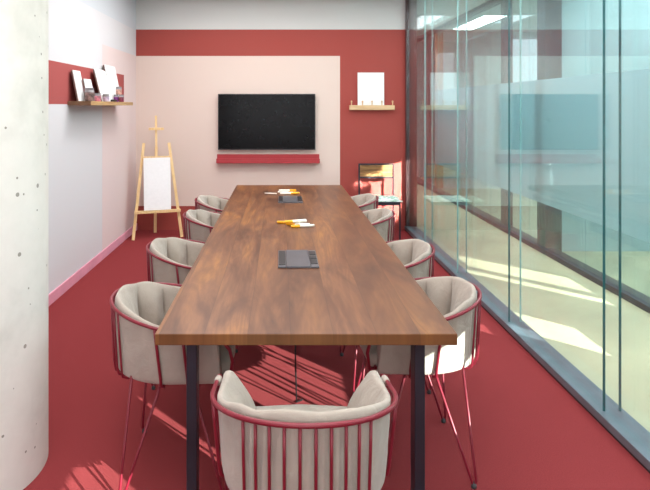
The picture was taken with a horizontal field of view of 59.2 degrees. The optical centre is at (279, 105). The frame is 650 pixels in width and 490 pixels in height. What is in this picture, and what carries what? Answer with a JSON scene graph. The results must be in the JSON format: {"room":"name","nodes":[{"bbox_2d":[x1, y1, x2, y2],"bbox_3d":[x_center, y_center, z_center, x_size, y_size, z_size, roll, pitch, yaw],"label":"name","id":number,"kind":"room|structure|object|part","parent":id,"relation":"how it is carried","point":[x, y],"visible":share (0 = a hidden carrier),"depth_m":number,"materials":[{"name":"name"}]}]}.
{"room":"meeting room","nodes":[
{"label":"meeting room","id":0,"kind":"room"},
{"bbox_2d":[0,0,48,489],"bbox_3d":[-1.387,0.080,2.477,0.706,3.000,0.706,0,0,0],"label":"concrete column","id":1,"kind":"structure","parent":0,"point":[24,24],"depth_m":2.35,"materials":[{"name":"grey concrete"}]},
{"bbox_2d":[49,0,135,292],"bbox_3d":[-1.894,0.080,2.330,0.120,3.000,9.860,0,0,0],"label":"wall","id":2,"kind":"structure","parent":0,"point":[92,148],"depth_m":5.46,"materials":[{"name":"white paint"}]},
{"bbox_2d":[49,223,136,305],"bbox_3d":[-1.827,1.535,2.330,0.014,0.090,9.860,0,0,0],"label":"baseboard","id":3,"kind":"structure","parent":2,"relation":"attached to","point":[67,284],"depth_m":5.36,"materials":[{"name":"paint"}]},
{"bbox_2d":[67,101,132,104],"bbox_3d":[-1.734,-0.024,5.629,0.200,0.036,1.422,0,0,0],"label":"wall shelf","id":4,"kind":"object","parent":2,"relation":"attached to","point":[68,102],"visible":1,"depth_m":5.08,"materials":[{"name":"brown wood"}]},
{"bbox_2d":[71,70,84,100],"bbox_3d":[-1.781,-0.177,5.040,0.075,0.272,0.180,0,0,0],"label":"canvas","id":5,"kind":"object","parent":4,"relation":"on","point":[76,75],"visible":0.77,"depth_m":5.00},
{"bbox_3d":[-1.785,-0.176,5.040,0.066,0.270,0.178,0,0,0],"label":"stretcher frame","id":6,"kind":"part","parent":5,"relation":"part of","materials":[{"name":"fabric"}]},
{"bbox_2d":[82,79,92,90],"bbox_3d":[-1.741,-0.143,5.190,0.061,0.204,0.180,0,0,0],"label":"canvas","id":7,"kind":"object","parent":4,"relation":"on","point":[87,83],"visible":0.44,"depth_m":5.15},
{"bbox_2d":[85,88,93,100],"bbox_3d":[-1.692,-0.102,5.060,0.082,0.118,0.082,0,0,0],"label":"paint jar","id":8,"kind":"object","parent":4,"relation":"on","point":[89,92],"visible":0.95,"depth_m":5.03,"materials":[{"name":"clear glass"}]},
{"bbox_2d":[94,93,100,100],"bbox_3d":[-1.685,-0.081,5.270,0.058,0.076,0.058,0,0,0],"label":"paint jar","id":9,"kind":"object","parent":4,"relation":"on","point":[97,97],"visible":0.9,"depth_m":5.25,"materials":[{"name":"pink glass"}]},
{"bbox_2d":[93,69,111,101],"bbox_3d":[-1.759,-0.200,5.665,0.100,0.319,0.330,0,0,0],"label":"canvas","id":10,"kind":"object","parent":4,"relation":"on","point":[100,76],"visible":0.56,"depth_m":5.62},
{"bbox_3d":[-1.763,-0.198,5.665,0.091,0.316,0.328,0,0,0],"label":"stretcher frame","id":11,"kind":"part","parent":10,"relation":"part of","materials":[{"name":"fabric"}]},
{"bbox_2d":[103,94,108,101],"bbox_3d":[-1.688,-0.079,5.530,0.064,0.072,0.064,0,0,0],"label":"paint jar","id":12,"kind":"object","parent":4,"relation":"on","point":[105,96],"visible":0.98,"depth_m":5.50,"materials":[{"name":"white glass"}]},
{"bbox_2d":[103,65,118,98],"bbox_3d":[-1.772,-0.234,6.040,0.098,0.385,0.360,0,0,0],"label":"canvas","id":13,"kind":"object","parent":4,"relation":"on","point":[110,71],"visible":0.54,"depth_m":5.99},
{"bbox_2d":[119,95,123,101],"bbox_3d":[-1.637,-0.080,5.880,0.051,0.075,0.051,0,0,0],"label":"paint jar","id":14,"kind":"object","parent":4,"relation":"on","point":[121,97],"visible":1,"depth_m":5.86,"materials":[{"name":"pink glass"}]},
{"bbox_2d":[116,87,121,94],"bbox_3d":[-1.663,-0.158,5.880,0.060,0.080,0.060,0,0,0],"label":"paint jar","id":15,"kind":"object","parent":14,"relation":"on","point":[118,89],"visible":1,"depth_m":5.86,"materials":[{"name":"clear glass"}]},
{"bbox_2d":[136,0,404,229],"bbox_3d":[-0.177,0.080,7.330,3.554,3.000,0.140,0,0,0],"label":"wall","id":16,"kind":"structure","parent":0,"point":[189,53],"depth_m":7.26,"materials":[{"name":"red paint"}]},
{"bbox_2d":[218,94,314,149],"bbox_3d":[-0.168,0.200,7.229,1.230,0.706,0.062,0,0,0],"label":"television","id":17,"kind":"object","parent":16,"relation":"attached to","point":[245,121],"visible":1,"depth_m":7.20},
{"bbox_2d":[216,154,319,162],"bbox_3d":[-0.150,0.666,7.205,1.300,0.107,0.110,0,0,0],"label":"shelf","id":18,"kind":"object","parent":16,"relation":"attached to","point":[221,158],"visible":1,"depth_m":7.25,"materials":[{"name":"red paint"}]},
{"bbox_2d":[216,160,319,162],"bbox_3d":[-0.150,0.700,7.205,1.300,0.040,0.110,0,0,0],"label":"tray","id":19,"kind":"object","parent":18,"relation":"on","point":[217,161],"depth_m":7.15,"materials":[{"name":"red paint"}]},
{"bbox_3d":[-0.150,0.646,7.253,1.300,0.067,0.014,0,0,0],"label":"plate","id":20,"kind":"part","parent":18,"relation":"part of","materials":[{"name":"red paint"}]},
{"bbox_2d":[349,101,394,109],"bbox_3d":[1.165,-0.009,7.230,0.570,0.118,0.060,0,0,0],"label":"peg rail","id":21,"kind":"object","parent":16,"relation":"attached to","point":[351,107],"visible":1,"depth_m":7.20,"materials":[{"name":"brown wood"}]},
{"bbox_2d":[358,73,383,104],"bbox_3d":[1.155,-0.218,7.248,0.336,0.415,0.032,0,0,0],"label":"canvas","id":22,"kind":"object","parent":21,"relation":"on","point":[370,85],"visible":1,"depth_m":7.24,"materials":[{"name":"white fabric"}]},
{"bbox_3d":[1.165,0.020,7.230,0.570,0.060,0.060,0,0,0],"label":"rail","id":23,"kind":"part","parent":21,"relation":"part of","materials":[{"name":"brown wood"}]},
{"bbox_2d":[405,0,416,226],"bbox_3d":[1.663,0.052,7.235,0.135,2.945,0.050,0,0,0],"label":"trim","id":24,"kind":"structure","parent":16,"relation":"attached to","point":[410,5],"depth_m":7.21,"materials":[{"name":"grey metal"}]},
{"bbox_2d":[424,0,424,240],"bbox_3d":[1.620,0.055,6.370,0.010,2.950,0.006,0,0,0],"label":"trim","id":25,"kind":"structure","parent":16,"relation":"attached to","point":[424,0],"depth_m":6.37,"materials":[{"name":"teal glass"}]},
{"bbox_2d":[432,0,432,242],"bbox_3d":[1.700,0.055,6.370,0.010,2.950,0.006,0,0,0],"label":"trim","id":26,"kind":"structure","parent":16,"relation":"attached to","point":[432,0],"depth_m":6.37,"materials":[{"name":"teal glass"}]},
{"bbox_2d":[457,0,457,272],"bbox_3d":[1.620,0.055,5.200,0.010,2.950,0.006,0,0,0],"label":"trim","id":27,"kind":"structure","parent":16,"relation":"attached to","point":[457,0],"depth_m":5.20,"materials":[{"name":"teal glass"}]},
{"bbox_2d":[466,0,466,272],"bbox_3d":[1.700,0.055,5.200,0.010,2.950,0.006,0,0,0],"label":"trim","id":28,"kind":"structure","parent":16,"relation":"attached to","point":[466,0],"depth_m":5.20,"materials":[{"name":"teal glass"}]},
{"bbox_2d":[508,0,509,321],"bbox_3d":[1.620,0.055,4.030,0.010,2.950,0.006,0,0,0],"label":"trim","id":29,"kind":"structure","parent":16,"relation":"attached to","point":[508,0],"depth_m":4.03,"materials":[{"name":"green glass"}]},
{"bbox_2d":[520,0,520,321],"bbox_3d":[1.700,0.055,4.030,0.010,2.950,0.006,0,0,0],"label":"trim","id":30,"kind":"structure","parent":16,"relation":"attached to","point":[520,0],"depth_m":4.03,"materials":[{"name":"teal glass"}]},
{"bbox_2d":[405,226,649,472],"bbox_3d":[1.657,1.546,2.330,0.145,0.043,9.860,0,0,0],"label":"trim","id":31,"kind":"structure","parent":16,"relation":"attached to","point":[622,425],"depth_m":3.29,"materials":[{"name":"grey metal"}]},
{"bbox_2d":[603,0,604,410],"bbox_3d":[1.620,0.055,2.850,0.010,2.950,0.006,0,0,0],"label":"trim","id":32,"kind":"structure","parent":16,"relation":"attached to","point":[603,0],"depth_m":2.85,"materials":[{"name":"green glass"}]},
{"bbox_2d":[619,0,620,410],"bbox_3d":[1.700,0.055,2.850,0.010,2.950,0.006,0,0,0],"label":"trim","id":33,"kind":"structure","parent":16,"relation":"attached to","point":[619,0],"depth_m":2.85,"materials":[{"name":"green glass"}]},
{"bbox_2d":[23,177,649,489],"bbox_3d":[3.583,1.610,4.250,10.834,0.060,17.700,0,0,0],"label":"floor","id":34,"kind":"structure","parent":0,"point":[529,433],"depth_m":3.21,"materials":[{"name":"carpet"}]},
{"bbox_2d":[132,116,182,239],"bbox_3d":[-1.505,0.849,6.944,0.604,1.461,0.384,0,0,-17],"label":"wooden easel","id":35,"kind":"object","parent":34,"relation":"on","point":[178,210],"visible":0.93,"depth_m":6.87,"materials":[{"name":"brown wood"}]},
{"bbox_3d":[-1.687,1.013,6.795,0.040,1.133,0.263,0,0,20],"label":"leg","id":36,"kind":"part","parent":35,"relation":"part of","materials":[{"name":"brown wood"}]},
{"bbox_3d":[-1.536,1.038,7.045,0.034,1.080,0.172,0,0,-17],"label":"leg","id":37,"kind":"part","parent":35,"relation":"part of","materials":[{"name":"brown wood"}]},
{"bbox_2d":[143,157,170,210],"bbox_3d":[-1.472,0.931,6.837,0.315,0.616,0.120,0,0,-17],"label":"canvas","id":38,"kind":"object","parent":35,"relation":"on","point":[157,177],"visible":1,"depth_m":6.83,"materials":[{"name":"white fabric"}]},
{"bbox_3d":[-1.271,1.013,6.924,0.263,1.133,0.040,0,0,36],"label":"leg","id":39,"kind":"part","parent":35,"relation":"part of","materials":[{"name":"brown wood"}]},
{"bbox_2d":[110,281,234,489],"bbox_3d":[-0.468,1.194,2.523,0.546,0.772,0.585,0,0,-3],"label":"armchair","id":40,"kind":"object","parent":34,"relation":"on","point":[138,310],"visible":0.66,"depth_m":2.30,"materials":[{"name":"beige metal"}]},
{"bbox_3d":[-0.557,1.334,2.301,0.180,0.476,0.067,0,0,-3],"label":"leg","id":41,"kind":"part","parent":40,"relation":"part of","materials":[{"name":"red metal"}]},
{"bbox_3d":[-0.579,1.334,2.736,0.180,0.476,0.067,0,0,-3],"label":"leg","id":42,"kind":"part","parent":40,"relation":"part of","materials":[{"name":"red metal"}]},
{"bbox_3d":[-0.468,0.965,2.523,0.546,0.280,0.578,0,0,-3],"label":"rail","id":43,"kind":"part","parent":40,"relation":"part of","materials":[{"name":"red metal"}]},
{"bbox_3d":[-0.288,1.335,2.302,0.160,0.476,0.042,0,0,-3],"label":"leg","id":44,"kind":"part","parent":40,"relation":"part of","materials":[{"name":"red metal"}]},
{"bbox_2d":[219,345,234,373],"bbox_3d":[-0.436,1.075,2.525,0.474,0.074,0.437,0,0,-3],"label":"seat cushion","id":45,"kind":"object","parent":40,"relation":"on","point":[225,361],"depth_m":2.38,"materials":[{"name":"beige fabric"}]},
{"bbox_2d":[146,237,237,389],"bbox_3d":[-0.523,1.194,3.421,0.546,0.772,0.585,0,0,2],"label":"armchair","id":46,"kind":"object","parent":34,"relation":"on","point":[170,259],"visible":0.44,"depth_m":3.33,"materials":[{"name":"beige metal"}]},
{"bbox_3d":[-0.523,0.965,3.421,0.546,0.280,0.578,0,0,2],"label":"rail","id":47,"kind":"part","parent":46,"relation":"part of","materials":[{"name":"red metal"}]},
{"bbox_2d":[183,209,220,241],"bbox_3d":[-0.473,1.194,4.399,0.546,0.772,0.585,0,0,-2],"label":"armchair","id":48,"kind":"object","parent":34,"relation":"on","point":[198,224],"visible":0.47,"depth_m":4.26,"materials":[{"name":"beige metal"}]},
{"bbox_3d":[-0.473,0.965,4.399,0.546,0.280,0.578,0,0,-2],"label":"rail","id":49,"kind":"part","parent":48,"relation":"part of","materials":[{"name":"red metal"}]},
{"bbox_2d":[195,195,228,212],"bbox_3d":[-0.488,1.194,5.102,0.546,0.772,0.585,0,0,3],"label":"armchair","id":50,"kind":"object","parent":34,"relation":"on","point":[209,202],"visible":0.26,"depth_m":5.22,"materials":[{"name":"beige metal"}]},
{"bbox_2d":[210,370,397,489],"bbox_3d":[0.073,1.194,1.748,0.585,0.772,0.546,0,0,0],"label":"armchair","id":51,"kind":"object","parent":34,"relation":"on","point":[295,446],"visible":1,"depth_m":1.54,"materials":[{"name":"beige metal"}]},
{"bbox_2d":[255,404,346,411],"bbox_3d":[0.073,1.075,1.780,0.437,0.074,0.474,0,0,0],"label":"seat cushion","id":52,"kind":"object","parent":51,"relation":"on","point":[304,407],"depth_m":1.97,"materials":[{"name":"beige fabric"}]},
{"bbox_3d":[0.073,0.965,1.748,0.578,0.280,0.546,0,0,0],"label":"rail","id":53,"kind":"part","parent":51,"relation":"part of","materials":[{"name":"red metal"}]},
{"bbox_2d":[155,185,456,489],"bbox_3d":[0.095,1.204,4.020,1.100,0.752,3.900,0,0,0],"label":"conference table","id":54,"kind":"object","parent":34,"relation":"on","point":[235,291],"visible":1,"depth_m":2.52,"materials":[{"name":"brown wood"}]},
{"bbox_3d":[-0.327,1.219,2.140,0.038,0.698,0.070,0,0,0],"label":"leg","id":55,"kind":"part","parent":54,"relation":"part of","materials":[{"name":"black metal"}]},
{"bbox_2d":[279,189,295,190],"bbox_3d":[0.072,0.798,5.393,0.165,0.020,0.020,0,0,1],"label":"marker","id":56,"kind":"object","parent":54,"relation":"on","point":[279,189],"visible":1,"depth_m":5.39,"materials":[{"name":"white plastic"}]},
{"bbox_2d":[280,192,297,193],"bbox_3d":[0.082,0.818,5.333,0.165,0.020,0.020,0,0,-6],"label":"marker","id":57,"kind":"object","parent":54,"relation":"on","point":[285,192],"visible":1,"depth_m":5.33,"materials":[{"name":"white plastic"}]},
{"bbox_2d":[278,196,302,202],"bbox_3d":[0.090,0.822,5.020,0.210,0.012,0.330,0,0,0],"label":"box","id":58,"kind":"object","parent":54,"relation":"on","point":[281,199],"visible":1,"depth_m":4.97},
{"bbox_3d":[0.090,0.822,5.020,0.124,0.012,0.330,0,0,0],"label":"lid","id":59,"kind":"part","parent":58,"relation":"part of","materials":[{"name":"grey metal"}]},
{"bbox_2d":[286,223,309,224],"bbox_3d":[0.123,0.818,3.945,0.165,0.020,0.020,0,0,6],"label":"marker","id":60,"kind":"object","parent":54,"relation":"on","point":[286,223],"visible":0.79,"depth_m":3.94,"materials":[{"name":"white plastic"}]},
{"bbox_2d":[284,220,306,222],"bbox_3d":[0.106,0.798,3.942,0.165,0.020,0.020,0,0,-16],"label":"marker","id":61,"kind":"object","parent":60,"relation":"on","point":[287,221],"visible":1,"depth_m":3.93,"materials":[{"name":"white plastic"}]},
{"bbox_2d":[294,345,302,402],"bbox_3d":[0.094,1.225,3.050,0.052,0.709,0.030,0,0,-43],"label":"power cable","id":62,"kind":"object","parent":54,"relation":"hanging from","point":[294,345],"visible":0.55,"depth_m":3.03,"materials":[{"name":"black plastic"}]},
{"bbox_2d":[278,250,318,267],"bbox_3d":[0.095,0.822,3.070,0.210,0.012,0.330,0,0,0],"label":"box","id":63,"kind":"object","parent":54,"relation":"on","point":[286,258],"visible":1,"depth_m":3.03,"materials":[{"name":"grey metal"}]},
{"bbox_2d":[279,251,284,264],"bbox_3d":[0.011,0.817,3.072,0.034,0.004,0.285,0,0,0],"label":"socket","id":64,"kind":"object","parent":63,"relation":"attached to","point":[281,253],"depth_m":3.06,"materials":[{"name":"black plastic"}]},
{"bbox_3d":[0.095,0.822,3.070,0.124,0.012,0.330,0,0,0],"label":"lid","id":65,"kind":"part","parent":63,"relation":"part of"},
{"bbox_2d":[310,259,317,263],"bbox_3d":[0.179,0.817,2.998,0.034,0.004,0.085,0,0,0],"label":"socket","id":66,"kind":"object","parent":63,"relation":"attached to","point":[312,261],"depth_m":2.99,"materials":[{"name":"grey plastic"}]},
{"bbox_2d":[291,224,314,227],"bbox_3d":[0.154,0.818,3.888,0.165,0.020,0.020,0,0,-12],"label":"marker","id":67,"kind":"object","parent":54,"relation":"on","point":[305,225],"visible":1,"depth_m":3.88,"materials":[{"name":"white plastic"}]},
{"bbox_3d":[0.517,1.219,2.140,0.038,0.698,0.070,0,0,0],"label":"leg","id":68,"kind":"part","parent":54,"relation":"part of","materials":[{"name":"black metal"}]},
{"bbox_2d":[350,193,378,210],"bbox_3d":[0.624,1.194,5.201,0.546,0.772,0.585,0,0,-2],"label":"armchair","id":69,"kind":"object","parent":34,"relation":"on","point":[368,201],"visible":0.22,"depth_m":5.18,"materials":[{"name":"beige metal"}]},
{"bbox_2d":[362,208,394,241],"bbox_3d":[0.624,1.194,4.458,0.546,0.772,0.585,0,0,3],"label":"armchair","id":70,"kind":"object","parent":34,"relation":"on","point":[382,219],"visible":0.27,"depth_m":4.33,"materials":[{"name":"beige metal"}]},
{"bbox_3d":[0.624,0.965,4.458,0.546,0.280,0.578,0,0,3],"label":"rail","id":71,"kind":"part","parent":70,"relation":"part of","materials":[{"name":"red metal"}]},
{"bbox_2d":[358,163,400,239],"bbox_3d":[1.205,1.150,6.941,0.444,0.860,0.425,0,0,0],"label":"chair","id":72,"kind":"object","parent":34,"relation":"on","point":[365,170],"visible":0.7,"depth_m":7.14,"materials":[{"name":"black metal"}]},
{"bbox_3d":[0.992,1.150,7.144,0.018,0.860,0.018,0,0,0],"label":"leg","id":73,"kind":"part","parent":72,"relation":"part of","materials":[{"name":"black metal"}]},
{"bbox_3d":[1.205,0.812,7.144,0.406,0.145,0.012,0,0,0],"label":"backrest","id":74,"kind":"part","parent":72,"relation":"part of","materials":[{"name":"brown wood"}]},
{"bbox_3d":[1.205,0.729,7.144,0.408,0.018,0.016,0,0,0],"label":"rail","id":75,"kind":"part","parent":72,"relation":"part of","materials":[{"name":"black metal"}]},
{"bbox_3d":[1.205,0.896,7.144,0.408,0.018,0.016,0,0,0],"label":"rail","id":76,"kind":"part","parent":72,"relation":"part of","materials":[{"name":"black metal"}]},
{"bbox_2d":[376,195,402,201],"bbox_3d":[1.210,1.117,6.940,0.490,0.033,0.416,0,0,0],"label":"folded cloth","id":77,"kind":"object","parent":72,"relation":"on","point":[391,198],"visible":0.59,"depth_m":6.83,"materials":[{"name":"white fabric"}]},
{"bbox_3d":[1.205,1.143,6.939,0.444,0.018,0.422,0,0,0],"label":"seat","id":78,"kind":"part","parent":72,"relation":"part of","materials":[{"name":"black metal"}]},
{"bbox_3d":[1.418,1.150,7.144,0.018,0.860,0.018,0,0,0],"label":"leg","id":79,"kind":"part","parent":72,"relation":"part of","materials":[{"name":"black metal"}]},
{"bbox_3d":[1.418,1.366,6.744,0.018,0.428,0.018,0,0,0],"label":"leg","id":80,"kind":"part","parent":72,"relation":"part of","materials":[{"name":"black metal"}]},
{"bbox_2d":[340,239,434,393],"bbox_3d":[0.634,1.194,3.371,0.546,0.772,0.585,0,0,-2],"label":"armchair","id":81,"kind":"object","parent":34,"relation":"on","point":[416,255],"visible":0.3,"depth_m":3.29,"materials":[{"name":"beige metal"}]},
{"bbox_3d":[0.472,1.335,3.145,0.162,0.476,0.036,0,0,-15],"label":"leg","id":82,"kind":"part","parent":81,"relation":"part of","materials":[{"name":"red metal"}]},
{"bbox_3d":[0.634,0.965,3.371,0.546,0.280,0.578,0,0,-2],"label":"rail","id":83,"kind":"part","parent":81,"relation":"part of","materials":[{"name":"red metal"}]},
{"bbox_3d":[0.743,1.334,3.158,0.180,0.476,0.067,0,0,-2],"label":"leg","id":84,"kind":"part","parent":81,"relation":"part of","materials":[{"name":"red metal"}]},
{"bbox_2d":[360,276,481,488],"bbox_3d":[0.634,1.194,2.609,0.546,0.772,0.585,0,0,2],"label":"armchair","id":85,"kind":"object","parent":34,"relation":"on","point":[457,299],"visible":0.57,"depth_m":2.40,"materials":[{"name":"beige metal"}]},
{"bbox_3d":[0.470,1.335,2.834,0.162,0.476,0.036,0,0,15],"label":"leg","id":86,"kind":"part","parent":85,"relation":"part of","materials":[{"name":"red metal"}]},
{"bbox_2d":[360,345,376,366],"bbox_3d":[0.602,1.075,2.610,0.474,0.074,0.437,0,0,2],"label":"seat cushion","id":87,"kind":"object","parent":85,"relation":"on","point":[373,350],"depth_m":2.42,"materials":[{"name":"beige fabric"}]},
{"bbox_3d":[0.457,1.335,2.394,0.162,0.476,0.036,0,0,-11],"label":"leg","id":88,"kind":"part","parent":85,"relation":"part of","materials":[{"name":"red metal"}]},
{"bbox_3d":[0.634,0.965,2.609,0.546,0.280,0.578,0,0,2],"label":"rail","id":89,"kind":"part","parent":85,"relation":"part of","materials":[{"name":"red metal"}]},
{"bbox_3d":[0.741,1.334,2.823,0.180,0.476,0.066,0,0,2],"label":"leg","id":90,"kind":"part","parent":85,"relation":"part of","materials":[{"name":"red metal"}]},
{"bbox_3d":[0.728,1.334,2.389,0.180,0.476,0.066,0,0,2],"label":"leg","id":91,"kind":"part","parent":85,"relation":"part of","materials":[{"name":"red metal"}]},
{"bbox_2d":[501,0,512,225],"bbox_3d":[2.945,0.080,7.405,0.110,3.000,0.110,0,0,0],"label":"trim","id":92,"kind":"structure","parent":34,"relation":"on","point":[504,4],"depth_m":7.35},
{"bbox_2d":[417,42,434,176],"bbox_3d":[4.700,0.080,12.650,8.600,3.000,0.100,0,0,0],"label":"wall","id":93,"kind":"structure","parent":0,"point":[420,45],"depth_m":12.60,"materials":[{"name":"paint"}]},
{"bbox_2d":[435,32,442,187],"bbox_3d":[2.940,0.080,10.535,0.100,2.860,0.170,0,0,0],"label":"trim","id":94,"kind":"structure","parent":93,"relation":"attached to","point":[439,35],"depth_m":10.45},
{"bbox_2d":[417,0,502,41],"bbox_3d":[2.885,-1.395,4.000,0.150,0.050,17.200,0,0,0],"label":"trim","id":95,"kind":"structure","parent":93,"relation":"attached to","point":[489,4],"depth_m":8.92,"materials":[{"name":"grey metal"}]},
{"bbox_2d":[417,177,649,313],"bbox_3d":[2.885,1.555,4.000,0.150,0.050,17.200,0,0,0],"label":"trim","id":96,"kind":"structure","parent":93,"relation":"attached to","point":[642,301],"depth_m":5.76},
{"bbox_3d":[2.840,0.080,4.700,0.010,2.900,1.194,0,0,0],"label":"window","id":97,"kind":"structure","parent":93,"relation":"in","visible":0},
{"bbox_2d":[435,69,649,242],"bbox_3d":[2.833,0.383,7.250,0.002,1.335,6.300,0,0,0],"label":"film","id":98,"kind":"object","parent":97,"relation":"attached to","point":[635,84],"depth_m":5.69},
{"bbox_2d":[417,0,536,41],"bbox_3d":[5.360,-1.470,4.250,7.280,0.100,17.700,0,0,0],"label":"ceiling","id":99,"kind":"structure","parent":0,"point":[480,22],"depth_m":8.85,"materials":[{"name":"white paint"}]},
{"bbox_2d":[417,14,445,29],"bbox_3d":[2.350,-1.407,9.600,0.410,0.025,1.660,0,0,0],"label":"recessed light","id":100,"kind":"object","parent":99,"relation":"in","point":[420,17],"visible":0.61,"depth_m":9.19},
{"bbox_2d":[417,16,440,28],"bbox_3d":[2.350,-1.409,9.600,0.350,0.014,1.600,0,0,0],"label":"diffuser","id":101,"kind":"object","parent":100,"relation":"attached to","point":[420,19],"depth_m":9.35,"materials":[{"name":"white plastic"}]},
{"bbox_2d":[490,18,500,23],"bbox_3d":[3.618,-1.407,9.363,0.221,0.025,0.551,0,0,0],"label":"recessed light","id":102,"kind":"object","parent":99,"relation":"in","point":[498,21],"depth_m":9.55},
{"bbox_2d":[513,13,536,22],"bbox_3d":[3.726,-1.407,9.059,0.408,0.025,0.927,0,0,0],"label":"recessed light","id":103,"kind":"object","parent":99,"relation":"in","point":[516,17],"depth_m":8.88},
{"bbox_2d":[495,15,531,22],"bbox_3d":[3.750,-1.409,9.200,0.300,0.014,0.900,0,0,0],"label":"diffuser","id":104,"kind":"object","parent":103,"relation":"attached to","point":[516,18],"depth_m":9.13,"materials":[{"name":"white plastic"}]},
{"bbox_2d":[440,32,536,188],"bbox_3d":[5.995,0.080,10.950,6.010,3.000,0.100,0,0,0],"label":"wall","id":105,"kind":"structure","parent":0,"point":[483,48],"depth_m":10.90,"materials":[{"name":"white paint"}]},
{"bbox_2d":[426,37,433,183],"bbox_3d":[2.940,0.080,11.200,0.100,2.860,0.200,0,0,0],"label":"trim","id":106,"kind":"structure","parent":105,"relation":"attached to","point":[428,39],"depth_m":11.10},
{"bbox_2d":[513,39,536,81],"bbox_3d":[4.780,-0.295,10.880,0.840,1.950,0.040,0,0,0],"label":"window","id":107,"kind":"structure","parent":105,"relation":"in","point":[528,46],"depth_m":10.86,"materials":[{"name":"white glass"}]},
{"bbox_2d":[562,0,649,250],"bbox_3d":[6.020,0.080,6.260,5.960,3.000,0.120,0,0,0],"label":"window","id":108,"kind":"structure","parent":0,"point":[582,20],"depth_m":6.20,"materials":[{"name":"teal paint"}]},
{"bbox_2d":[537,0,561,251],"bbox_3d":[2.950,0.080,6.245,0.180,3.000,0.190,0,0,0],"label":"trim","id":109,"kind":"structure","parent":108,"relation":"attached to","point":[549,12],"depth_m":6.15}
]}

